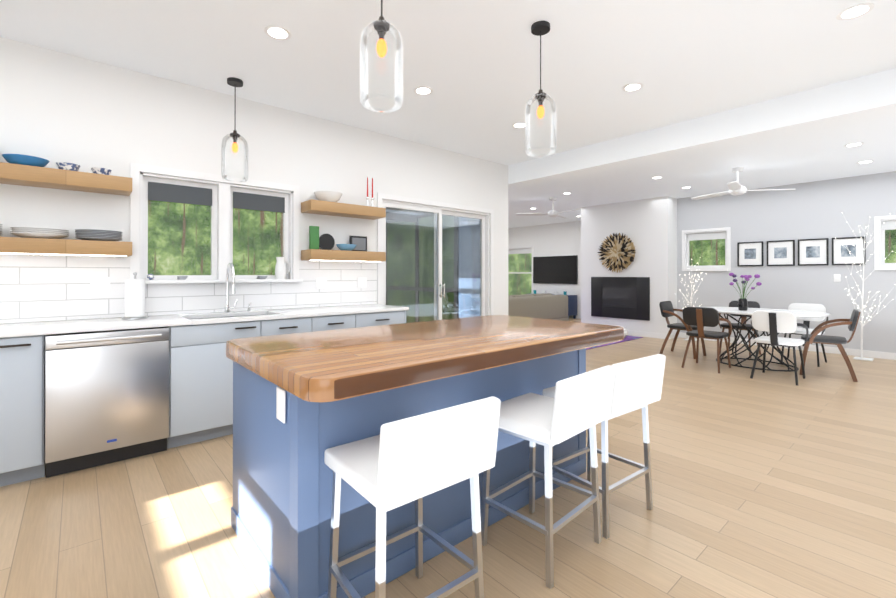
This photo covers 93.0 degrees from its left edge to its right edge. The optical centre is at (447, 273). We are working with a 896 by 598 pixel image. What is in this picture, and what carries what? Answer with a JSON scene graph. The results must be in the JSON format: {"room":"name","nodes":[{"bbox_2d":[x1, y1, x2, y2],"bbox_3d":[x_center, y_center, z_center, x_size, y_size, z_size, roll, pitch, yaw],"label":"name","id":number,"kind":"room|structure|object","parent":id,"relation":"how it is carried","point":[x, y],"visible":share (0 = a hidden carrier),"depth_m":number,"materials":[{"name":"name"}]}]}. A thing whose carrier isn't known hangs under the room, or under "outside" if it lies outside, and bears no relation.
{"room":"kitchen","nodes":[
{"label":"kitchen","id":0,"kind":"room"},
{"bbox_2d":[180,324,187,347],"bbox_3d":[-2.032,0.474,3.272,0.003,0.206,0.406,0,0,-41],"label":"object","id":1,"kind":"structure","parent":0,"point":[183,331],"depth_m":3.03,"materials":[{"name":"grey wood"}]},
{"bbox_2d":[192,312,267,323],"bbox_3d":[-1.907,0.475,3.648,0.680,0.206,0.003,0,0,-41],"label":"countertop","id":2,"kind":"structure","parent":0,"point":[263,315],"depth_m":3.32,"materials":[{"name":"white stone"}]},
{"bbox_2d":[188,316,283,351],"bbox_3d":[-1.642,0.474,3.344,0.680,0.206,0.003,0,0,-41],"label":"drawer","id":3,"kind":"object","parent":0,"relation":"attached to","point":[214,334],"depth_m":3.21,"materials":[{"name":"grey wood"}]},
{"bbox_2d":[0,37,507,323],"bbox_3d":[-2.401,-0.243,3.502,8.600,3.000,0.150,0,0,-41],"label":"wall","id":4,"kind":"structure","parent":0,"point":[86,115],"depth_m":3.58,"materials":[{"name":"white paint"}]},
{"bbox_2d":[0,237,131,256],"bbox_3d":[-3.867,-0.180,1.961,3.865,0.106,0.249,0,0,-41],"label":"shelf","id":5,"kind":"object","parent":4,"relation":"attached to","point":[30,246],"visible":1,"depth_m":2.89,"materials":[{"name":"brown wood"}]},
{"bbox_2d":[10,227,68,238],"bbox_3d":[-2.780,-0.267,2.901,0.290,0.069,0.290,0,0,-41],"label":"plates","id":6,"kind":"object","parent":5,"relation":"on","point":[39,232],"visible":0.96,"depth_m":2.81,"materials":[{"name":"white ceramic"}]},
{"bbox_2d":[75,229,122,240],"bbox_3d":[-2.546,-0.270,3.105,0.270,0.076,0.270,0,0,-41],"label":"plates","id":7,"kind":"object","parent":5,"relation":"on","point":[97,234],"visible":0.96,"depth_m":3.01,"materials":[{"name":"grey ceramic"}]},
{"bbox_2d":[0,162,131,195],"bbox_3d":[-3.867,-0.656,1.962,3.865,0.100,0.249,0,0,-41],"label":"shelf","id":8,"kind":"object","parent":4,"relation":"attached to","point":[27,175],"visible":1,"depth_m":2.91,"materials":[{"name":"brown wood"}]},
{"bbox_2d":[2,154,49,166],"bbox_3d":[-2.833,-0.738,2.857,0.230,0.065,0.230,0,0,-41],"label":"bowl","id":9,"kind":"object","parent":8,"relation":"on","point":[25,160],"visible":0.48,"depth_m":2.79,"materials":[{"name":"blue ceramic"}]},
{"bbox_2d":[56,162,79,170],"bbox_3d":[-2.674,-0.735,2.994,0.130,0.060,0.130,0,0,-41],"label":"cup","id":10,"kind":"object","parent":8,"relation":"on","point":[68,166],"visible":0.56,"depth_m":2.95,"materials":[{"name":"ceramic"}]},
{"bbox_2d":[91,167,111,174],"bbox_3d":[-2.538,-0.732,3.113,0.120,0.055,0.120,0,0,-41],"label":"cup","id":11,"kind":"object","parent":8,"relation":"on","point":[97,170],"visible":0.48,"depth_m":3.07,"materials":[{"name":"ceramic"}]},
{"bbox_2d":[0,254,376,323],"bbox_3d":[-3.103,0.104,2.784,6.100,0.469,0.010,0,0,-41],"label":"backsplash","id":12,"kind":"structure","parent":4,"relation":"attached to","point":[36,288],"depth_m":3.29,"materials":[{"name":"tile"}]},
{"bbox_2d":[357,277,366,287],"bbox_3d":[-0.940,0.105,4.656,0.116,0.116,0.007,0,0,-41],"label":"electrical outlet","id":13,"kind":"object","parent":12,"relation":"attached to","point":[361,282],"visible":1,"depth_m":4.66,"materials":[{"name":"white plastic"}]},
{"bbox_2d":[130,162,302,283],"bbox_3d":[-2.012,-0.388,3.801,1.380,0.948,0.208,0,0,-41],"label":"kitchen window","id":14,"kind":"structure","parent":4,"relation":"in","point":[224,199],"depth_m":3.74,"materials":[{"name":"white wood"}]},
{"bbox_2d":[147,274,153,279],"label":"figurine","id":15,"kind":"object","parent":14,"relation":"on","point":[150,276],"depth_m":3.38,"materials":[{"name":"ceramic"}]},
{"bbox_2d":[177,276,187,279],"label":"figurine","id":16,"kind":"object","parent":14,"relation":"on","point":[180,277],"depth_m":3.52,"materials":[{"name":"ceramic"}]},
{"bbox_2d":[275,257,289,278],"bbox_3d":[-1.591,-0.049,4.095,0.146,0.210,0.102,0,0,-41],"label":"pitcher","id":17,"kind":"object","parent":14,"relation":"on","point":[280,270],"visible":1,"depth_m":4.05,"materials":[{"name":"white ceramic"}]},
{"bbox_2d":[301,249,385,261],"bbox_3d":[-1.066,-0.174,4.399,0.833,0.106,0.249,0,0,-41],"label":"shelf","id":18,"kind":"object","parent":4,"relation":"attached to","point":[334,255],"visible":1,"depth_m":4.25,"materials":[{"name":"brown wood"}]},
{"bbox_2d":[309,226,318,248],"bbox_3d":[-1.323,-0.347,4.206,0.090,0.235,0.035,0,0,-41],"label":"book","id":19,"kind":"object","parent":18,"relation":"on","point":[313,237],"visible":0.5,"depth_m":4.19,"materials":[{"name":"green paper"}]},
{"bbox_2d":[319,234,334,249],"bbox_3d":[-1.227,-0.314,4.293,0.170,0.170,0.060,0,0,-41],"label":"decor","id":20,"kind":"object","parent":18,"relation":"on","point":[326,241],"visible":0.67,"depth_m":4.28,"materials":[{"name":"black"}]},
{"bbox_2d":[336,244,355,250],"bbox_3d":[-1.047,-0.261,4.383,0.210,0.065,0.210,0,0,-41],"label":"bowl","id":21,"kind":"object","parent":18,"relation":"on","point":[348,247],"visible":0.94,"depth_m":4.32,"materials":[{"name":"blue ceramic"}]},
{"bbox_2d":[350,236,366,250],"bbox_3d":[-0.964,-0.313,4.577,0.200,0.170,0.028,0,0,-41],"label":"photo","id":22,"kind":"object","parent":18,"relation":"on","point":[360,242],"visible":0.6,"depth_m":4.57,"materials":[{"name":"black"}]},
{"bbox_2d":[301,199,385,219],"bbox_3d":[-1.066,-0.650,4.401,0.833,0.100,0.249,0,0,-41],"label":"shelf","id":23,"kind":"object","parent":4,"relation":"attached to","point":[312,206],"visible":1,"depth_m":4.28,"materials":[{"name":"brown wood"}]},
{"bbox_2d":[314,191,341,201],"bbox_3d":[-1.204,-0.752,4.275,0.280,0.100,0.280,0,0,-41],"label":"bowl","id":24,"kind":"object","parent":23,"relation":"on","point":[332,196],"visible":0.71,"depth_m":4.18,"materials":[{"name":"white ceramic"}]},
{"bbox_2d":[366,177,373,206],"bbox_3d":[-0.842,-0.866,4.590,0.124,0.330,0.062,0,0,-41],"label":"candlesticks","id":25,"kind":"object","parent":23,"relation":"on","point":[367,198],"visible":0.71,"depth_m":4.58,"materials":[{"name":"red wax"}]},
{"bbox_2d":[377,193,493,322],"bbox_3d":[-0.122,0.179,5.468,1.910,2.164,0.158,0,0,-41],"label":"sliding door","id":26,"kind":"structure","parent":4,"relation":"in","point":[480,230],"depth_m":5.54,"materials":[{"name":"white"}]},
{"bbox_2d":[0,318,895,597],"bbox_3d":[0.337,1.311,4.922,14.600,0.100,13.800,0,0,-41],"label":"floor","id":27,"kind":"structure","parent":0,"point":[774,484],"depth_m":2.22,"materials":[{"name":"brown wood"}]},
{"bbox_2d":[0,336,45,486],"bbox_3d":[-2.857,0.813,2.584,0.610,0.885,0.608,0,0,-41],"label":"base cabinet","id":28,"kind":"object","parent":27,"relation":"on","point":[22,358],"depth_m":2.50,"materials":[{"name":"grey wood"}]},
{"bbox_2d":[0,316,191,339],"bbox_3d":[-3.616,0.352,1.912,4.180,0.030,0.628,0,0,-41],"label":"countertop","id":29,"kind":"structure","parent":28,"relation":"on","point":[44,328],"depth_m":2.82,"materials":[{"name":"white stone"}]},
{"bbox_2d":[121,272,147,319],"bbox_3d":[-2.345,0.165,3.186,0.160,0.348,0.160,0,0,-41],"label":"paper towel","id":30,"kind":"object","parent":29,"relation":"on","point":[134,298],"visible":1,"depth_m":3.14,"materials":[{"name":"white paper"}]},
{"bbox_2d":[45,327,168,477],"bbox_3d":[-2.359,0.818,2.961,0.624,0.875,0.674,0,0,-41],"label":"dishwasher","id":31,"kind":"object","parent":27,"relation":"on","point":[106,397],"visible":1,"depth_m":2.73,"materials":[{"name":"silver metal"}]},
{"bbox_2d":[172,344,232,444],"bbox_3d":[-1.874,0.927,3.440,0.497,0.660,0.608,0,0,-41],"label":"base cabinet","id":32,"kind":"object","parent":27,"relation":"on","point":[200,386],"depth_m":3.11,"materials":[{"name":"grey"}]},
{"bbox_2d":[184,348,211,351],"bbox_3d":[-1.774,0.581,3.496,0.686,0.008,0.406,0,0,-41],"label":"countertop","id":33,"kind":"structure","parent":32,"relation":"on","point":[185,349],"depth_m":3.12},
{"bbox_2d":[224,262,236,312],"bbox_3d":[-1.831,0.124,3.635,0.105,0.432,0.230,0,0,-41],"label":"faucet","id":34,"kind":"object","parent":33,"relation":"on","point":[227,308],"visible":1,"depth_m":3.66,"materials":[{"name":"silver metal"}]},
{"bbox_2d":[284,316,315,333],"bbox_3d":[-1.442,0.816,3.817,0.203,0.885,0.608,0,0,-41],"label":"base cabinet","id":35,"kind":"object","parent":27,"relation":"on","point":[306,323],"depth_m":3.59,"materials":[{"name":"grey"}]},
{"bbox_2d":[316,312,359,330],"bbox_3d":[-1.208,0.816,4.020,0.417,0.885,0.608,0,0,-41],"label":"base cabinet","id":36,"kind":"object","parent":27,"relation":"on","point":[323,323],"depth_m":3.80,"materials":[{"name":"grey wood"}]},
{"bbox_2d":[360,312,405,326],"bbox_3d":[-0.836,0.817,4.344,0.570,0.885,0.608,0,0,-41],"label":"base cabinet","id":37,"kind":"object","parent":27,"relation":"on","point":[367,319],"depth_m":4.10,"materials":[{"name":"grey wood"}]},
{"bbox_2d":[260,304,407,319],"bbox_3d":[-1.063,0.358,4.134,1.230,0.030,0.628,0,0,-41],"label":"countertop","id":38,"kind":"structure","parent":37,"relation":"on","point":[348,310],"depth_m":3.90,"materials":[{"name":"white stone"}]},
{"bbox_2d":[231,351,585,597],"bbox_3d":[-0.106,0.832,2.402,1.855,0.844,0.856,0,0,-41],"label":"kitchen island","id":39,"kind":"object","parent":27,"relation":"on","point":[281,508],"depth_m":1.75,"materials":[{"name":"blue wood"}]},
{"bbox_2d":[226,315,623,406],"bbox_3d":[-0.003,0.370,2.361,2.020,0.080,1.080,0,0,-41],"label":"island countertop","id":40,"kind":"structure","parent":39,"relation":"on","point":[316,368],"depth_m":1.85,"materials":[{"name":"brown wood"}]},
{"bbox_2d":[324,396,500,597],"bbox_3d":[-0.138,0.837,1.477,0.450,0.830,0.465,0,0,-39],"label":"stool","id":41,"kind":"object","parent":27,"relation":"on","point":[401,462],"visible":1,"depth_m":1.35,"materials":[{"name":"white leather"}]},
{"bbox_2d":[481,365,615,588],"bbox_3d":[0.447,0.838,1.952,0.450,0.830,0.465,0,0,-44],"label":"stool","id":42,"kind":"object","parent":27,"relation":"on","point":[577,404],"visible":0.92,"depth_m":1.83,"materials":[{"name":"white leather"}]},
{"bbox_2d":[531,293,576,318],"bbox_3d":[2.975,0.948,12.391,0.472,0.658,1.500,0,0,-41],"label":"console","id":43,"kind":"object","parent":27,"relation":"on","point":[572,305],"visible":0.12,"depth_m":11.82,"materials":[{"name":"blue"}]},
{"bbox_2d":[533,290,566,294],"bbox_3d":[2.963,0.562,12.415,0.090,0.110,1.138,0,0,-41],"label":"figurine","id":44,"kind":"object","parent":43,"relation":"on","point":[556,292],"visible":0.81,"depth_m":12.22,"materials":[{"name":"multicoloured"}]},
{"bbox_2d":[543,354,665,538],"bbox_3d":[0.820,0.839,2.264,0.450,0.830,0.465,0,0,-37],"label":"stool","id":45,"kind":"object","parent":27,"relation":"on","point":[638,383],"visible":0.62,"depth_m":2.11,"materials":[{"name":"white plastic"}]},
{"bbox_2d":[586,335,642,349],"bbox_3d":[1.854,1.264,8.928,2.250,0.011,3.450,0,0,-41],"label":"rug","id":46,"kind":"object","parent":27,"relation":"on","point":[627,338],"visible":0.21,"depth_m":7.93,"materials":[{"name":"purple fabric"}]},
{"bbox_2d":[508,293,568,320],"bbox_3d":[1.187,0.821,7.831,2.200,0.866,0.970,0,0,-41],"label":"sofa","id":47,"kind":"object","parent":46,"relation":"on","point":[550,306],"visible":0.38,"depth_m":7.61,"materials":[{"name":"beige fabric"}]},
{"bbox_2d":[612,325,627,337],"bbox_3d":[3.186,1.130,8.199,0.543,0.250,0.543,0,0,-41],"label":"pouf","id":48,"kind":"object","parent":46,"relation":"on","point":[625,332],"visible":0.15,"depth_m":8.02,"materials":[{"name":"white"}]},
{"bbox_2d":[659,301,705,358],"bbox_3d":[3.609,0.856,6.571,0.536,0.828,0.558,0,0,-41],"label":"chair","id":49,"kind":"object","parent":27,"relation":"on","point":[667,309],"visible":0.88,"depth_m":6.55,"materials":[{"name":"black leather"}]},
{"bbox_2d":[680,259,705,340],"bbox_3d":[4.562,0.490,8.017,0.496,1.555,0.469,0,0,-41],"label":"tree","id":50,"kind":"object","parent":27,"relation":"on","point":[691,296],"visible":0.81,"depth_m":8.03,"materials":[{"name":"white plastic"}]},
{"bbox_2d":[681,307,731,372],"bbox_3d":[3.440,0.854,5.663,0.558,0.828,0.536,0,0,-41],"label":"chair","id":51,"kind":"object","parent":27,"relation":"on","point":[699,317],"visible":1,"depth_m":5.53,"materials":[{"name":"black leather"}]},
{"bbox_2d":[719,301,760,357],"bbox_3d":[4.547,0.856,6.627,0.558,0.828,0.536,0,0,-41],"label":"chair","id":52,"kind":"object","parent":27,"relation":"on","point":[752,304],"visible":0.54,"depth_m":6.64,"materials":[{"name":"black leather"}]},
{"bbox_2d":[707,307,829,371],"bbox_3d":[4.229,0.885,5.859,1.000,0.749,1.560,0,0,-41],"label":"dining table","id":53,"kind":"object","parent":27,"relation":"on","point":[727,311],"visible":0.58,"depth_m":5.77,"materials":[{"name":"white ceramic"}]},
{"bbox_2d":[729,273,761,310],"bbox_3d":[4.090,0.250,5.852,0.332,0.518,0.417,0,0,-41],"label":"vase","id":54,"kind":"object","parent":53,"relation":"on","point":[743,304],"visible":1,"depth_m":5.81,"materials":[{"name":"black glass"}]},
{"bbox_2d":[750,310,808,385],"bbox_3d":[3.946,0.852,5.082,0.558,0.828,0.536,0,0,-41],"label":"chair","id":55,"kind":"object","parent":27,"relation":"on","point":[773,323],"visible":0.98,"depth_m":4.95,"materials":[{"name":"white leather"}]},
{"bbox_2d":[782,303,827,366],"bbox_3d":[5.053,0.855,6.046,0.558,0.828,0.536,0,0,-41],"label":"chair","id":56,"kind":"object","parent":27,"relation":"on","point":[808,307],"visible":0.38,"depth_m":6.09,"materials":[{"name":"white leather"}]},
{"bbox_2d":[799,309,860,381],"bbox_3d":[4.697,0.853,5.240,0.558,0.828,0.536,0,0,41],"label":"chair","id":57,"kind":"object","parent":27,"relation":"on","point":[838,341],"visible":0.96,"depth_m":5.09,"materials":[{"name":"brown wood"}]},
{"bbox_2d":[839,213,895,360],"bbox_3d":[6.046,0.164,6.179,0.671,2.197,0.624,0,0,-41],"label":"tree","id":58,"kind":"object","parent":27,"relation":"on","point":[861,357],"visible":1,"depth_m":6.24,"materials":[{"name":"white plastic"}]},
{"bbox_2d":[0,0,895,165],"bbox_3d":[0.077,-1.675,0.659,8.600,0.150,7.700,0,0,-41],"label":"ceiling","id":59,"kind":"structure","parent":0,"point":[474,65],"depth_m":3.10,"materials":[{"name":"white paint"}]},
{"bbox_2d":[221,77,247,181],"bbox_3d":[-1.759,-1.182,3.514,0.200,0.819,0.200,0,0,-41],"label":"pendant light","id":60,"kind":"object","parent":59,"relation":"hanging from","point":[235,136],"visible":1,"depth_m":3.51,"materials":[{"name":"black"}]},
{"bbox_2d":[264,25,291,39],"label":"recessed light","id":61,"kind":"object","parent":59,"relation":"in","point":[282,33],"depth_m":2.81,"materials":[{"name":"white plastic"}]},
{"bbox_2d":[360,0,402,112],"bbox_3d":[-0.307,-1.186,1.967,0.200,0.819,0.200,0,0,-41],"label":"pendant light","id":62,"kind":"object","parent":59,"relation":"hanging from","point":[381,26],"visible":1,"depth_m":2.00,"materials":[{"name":"black"}]},
{"bbox_2d":[414,86,432,94],"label":"recessed light","id":63,"kind":"object","parent":59,"relation":"in","point":[422,90],"depth_m":3.69,"materials":[{"name":"white plastic"}]},
{"bbox_2d":[512,122,524,127],"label":"recessed light","id":64,"kind":"object","parent":59,"relation":"in","point":[521,124],"depth_m":4.56,"materials":[{"name":"white"}]},
{"bbox_2d":[525,21,556,156],"bbox_3d":[0.597,-1.184,2.741,0.200,0.819,0.200,0,0,-41],"label":"pendant light","id":65,"kind":"object","parent":59,"relation":"hanging from","point":[539,28],"visible":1,"depth_m":2.75,"materials":[{"name":"black"}]},
{"bbox_2d":[622,83,643,91],"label":"recessed light","id":66,"kind":"object","parent":59,"relation":"in","point":[631,87],"depth_m":3.63,"materials":[{"name":"white plastic"}]},
{"bbox_2d":[836,3,874,19],"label":"recessed light","id":67,"kind":"object","parent":59,"relation":"in","point":[855,11],"depth_m":2.58,"materials":[{"name":"white plastic"}]},
{"bbox_2d":[508,221,580,314],"bbox_3d":[3.041,-0.220,12.823,0.150,3.000,5.140,0,0,-41],"label":"wall","id":68,"kind":"structure","parent":0,"point":[558,239],"depth_m":12.61,"materials":[{"name":"white paint"}]},
{"bbox_2d":[508,246,532,294],"bbox_3d":[2.191,-0.008,13.766,0.188,1.680,1.500,0,0,-41],"label":"living room window","id":69,"kind":"structure","parent":68,"relation":"attached to","point":[521,250],"depth_m":13.61,"materials":[{"name":"white"}]},
{"bbox_2d":[533,255,577,283],"bbox_3d":[3.142,-0.096,12.552,0.050,0.810,1.520,0,0,-41],"label":"tv","id":70,"kind":"object","parent":68,"relation":"attached to","point":[555,269],"visible":1,"depth_m":12.47,"materials":[{"name":"black plastic"}]},
{"bbox_2d":[581,196,676,333],"bbox_3d":[3.830,-0.229,9.061,0.600,3.000,1.870,0,0,-41],"label":"wall","id":71,"kind":"structure","parent":0,"point":[648,227],"depth_m":8.56,"materials":[{"name":"white paint"}]},
{"bbox_2d":[597,233,634,272],"bbox_3d":[3.507,-0.426,8.853,0.157,0.832,0.840,0,0,-41],"label":"art","id":72,"kind":"object","parent":71,"relation":"attached to","point":[617,252],"visible":1,"depth_m":8.82,"materials":[{"name":"brown"}]},
{"bbox_2d":[591,277,649,320],"bbox_3d":[3.569,0.510,8.878,0.030,0.860,1.260,0,0,-41],"label":"fireplace","id":73,"kind":"object","parent":71,"relation":"attached to","point":[622,297],"visible":0.98,"depth_m":8.84,"materials":[{"name":"black"}]},
{"bbox_2d":[627,330,669,338],"bbox_3d":[3.604,1.220,8.850,0.015,0.100,1.885,0,0,-41],"label":"baseboard","id":74,"kind":"structure","parent":71,"relation":"attached to","point":[634,333],"depth_m":8.43,"materials":[{"name":"white"}]},
{"bbox_2d":[508,68,895,227],"bbox_3d":[3.580,-1.607,7.753,6.000,0.250,13.800,0,0,-41],"label":"ceiling","id":75,"kind":"structure","parent":0,"point":[821,154],"depth_m":5.87,"materials":[{"name":"white paint"}]},
{"bbox_2d":[516,197,578,217],"bbox_3d":[2.178,-1.290,8.346,1.226,0.379,1.230,0,0,-41],"label":"room ceiling fan","id":76,"kind":"object","parent":75,"relation":"hanging from","point":[553,213],"visible":1,"depth_m":8.33,"materials":[{"name":"white"}]},
{"bbox_2d":[508,81,895,186],"bbox_3d":[3.433,-1.405,3.580,0.300,0.175,7.400,0,0,-41],"label":"beam","id":77,"kind":"structure","parent":75,"relation":"attached to","point":[863,104],"depth_m":4.16,"materials":[{"name":"white paint"}]},
{"bbox_2d":[691,167,794,199],"bbox_3d":[3.980,-1.296,5.982,1.198,0.379,1.249,0,0,-41],"label":"ceiling fan","id":78,"kind":"object","parent":75,"relation":"hanging from","point":[736,188],"visible":1,"depth_m":5.96,"materials":[{"name":"white"}]},
{"bbox_2d":[844,142,863,146],"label":"recessed light","id":79,"kind":"object","parent":75,"relation":"in","point":[860,143],"depth_m":4.91,"materials":[{"name":"white"}]},
{"bbox_2d":[856,160,873,163],"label":"recessed light","id":80,"kind":"object","parent":75,"relation":"in","point":[862,162],"depth_m":5.69,"materials":[{"name":"white"}]},
{"bbox_2d":[677,171,895,352],"bbox_3d":[6.843,-0.237,5.943,0.150,3.000,6.790,0,0,-41],"label":"wall","id":81,"kind":"structure","parent":0,"point":[830,209],"depth_m":6.96,"materials":[{"name":"grey paint"}]},
{"bbox_2d":[682,227,730,270],"bbox_3d":[4.930,-0.442,8.110,0.188,0.800,0.830,0,0,-41],"label":"dining room window","id":82,"kind":"structure","parent":81,"relation":"in","point":[688,236],"depth_m":8.08,"materials":[{"name":"white"}]},
{"bbox_2d":[737,241,762,265],"bbox_3d":[5.348,-0.338,7.526,0.025,0.430,0.380,0,0,-41],"label":"picture","id":83,"kind":"object","parent":81,"relation":"attached to","point":[749,253],"visible":1,"depth_m":7.52,"materials":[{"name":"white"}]},
{"bbox_2d":[767,240,794,265],"bbox_3d":[5.631,-0.339,7.201,0.025,0.430,0.380,0,0,-41],"label":"picture","id":84,"kind":"object","parent":81,"relation":"attached to","point":[780,252],"visible":0.98,"depth_m":7.19,"materials":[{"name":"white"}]},
{"bbox_2d":[678,332,895,359],"bbox_3d":[6.732,1.213,5.942,0.015,0.100,6.640,0,0,-41],"label":"baseboard","id":85,"kind":"structure","parent":81,"relation":"attached to","point":[871,354],"depth_m":6.68,"materials":[{"name":"white"}]},
{"bbox_2d":[798,238,828,265],"bbox_3d":[5.907,-0.340,6.885,0.025,0.430,0.380,0,0,-41],"label":"picture","id":86,"kind":"object","parent":81,"relation":"attached to","point":[812,252],"visible":0.96,"depth_m":6.88,"materials":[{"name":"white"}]},
{"bbox_2d":[834,274,840,281],"bbox_3d":[6.104,0.075,6.671,0.007,0.120,0.080,0,0,-41],"label":"switch plate","id":87,"kind":"object","parent":81,"relation":"attached to","point":[837,277],"visible":1,"depth_m":6.67,"materials":[{"name":"white plastic"}]},
{"bbox_2d":[832,236,865,264],"bbox_3d":[6.182,-0.340,6.568,0.025,0.430,0.380,0,0,-41],"label":"picture","id":88,"kind":"object","parent":81,"relation":"attached to","point":[837,248],"visible":0.79,"depth_m":6.57,"materials":[{"name":"black"}]},
{"bbox_2d":[874,215,895,269],"bbox_3d":[6.721,-0.447,6.053,0.188,0.800,0.915,0,0,-41],"label":"dining room window","id":89,"kind":"structure","parent":81,"relation":"in","point":[879,236],"depth_m":6.32,"materials":[{"name":"white"}]},
{"label":"outside","id":90,"kind":"structure","parent":0,"visible":0},
{"bbox_2d":[148,200,282,274],"bbox_3d":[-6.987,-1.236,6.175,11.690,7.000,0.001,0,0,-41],"label":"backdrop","id":91,"kind":"structure","parent":90,"point":[154,264],"depth_m":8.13,"materials":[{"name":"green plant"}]},
{"bbox_2d":[508,229,895,294],"bbox_3d":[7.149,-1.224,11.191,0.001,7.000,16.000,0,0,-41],"label":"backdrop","id":92,"kind":"structure","parent":90,"point":[718,260],"depth_m":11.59,"materials":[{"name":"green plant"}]},
{"bbox_3d":[-1.218,-0.230,8.577,0.150,3.000,5.950,0,0,-41],"label":"wall","id":93,"kind":"structure","parent":0,"visible":0},
{"bbox_2d":[386,214,458,322],"bbox_3d":[-1.212,-0.171,8.416,0.047,2.920,4.200,0,0,-41],"label":"glazing","id":94,"kind":"object","parent":93,"relation":"attached to","point":[410,269],"depth_m":7.61,"materials":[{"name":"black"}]},
{"bbox_2d":[459,217,470,317],"bbox_3d":[0.421,-0.325,6.564,0.018,3.220,0.740,0,0,-41],"label":"siding","id":95,"kind":"object","parent":93,"relation":"attached to","point":[461,270],"depth_m":6.75,"materials":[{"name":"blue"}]},
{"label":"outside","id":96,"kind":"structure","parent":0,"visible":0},
{"bbox_3d":[-5.021,1.330,4.672,10.690,0.100,5.040,0,0,-41],"label":"floor","id":97,"kind":"structure","parent":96,"visible":0},
{"bbox_2d":[386,207,453,290],"bbox_3d":[-1.018,0.050,6.702,1.890,2.470,2.840,0,0,-41],"label":"porch","id":98,"kind":"object","parent":97,"relation":"on","point":[406,214],"depth_m":7.28,"materials":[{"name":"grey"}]}
]}

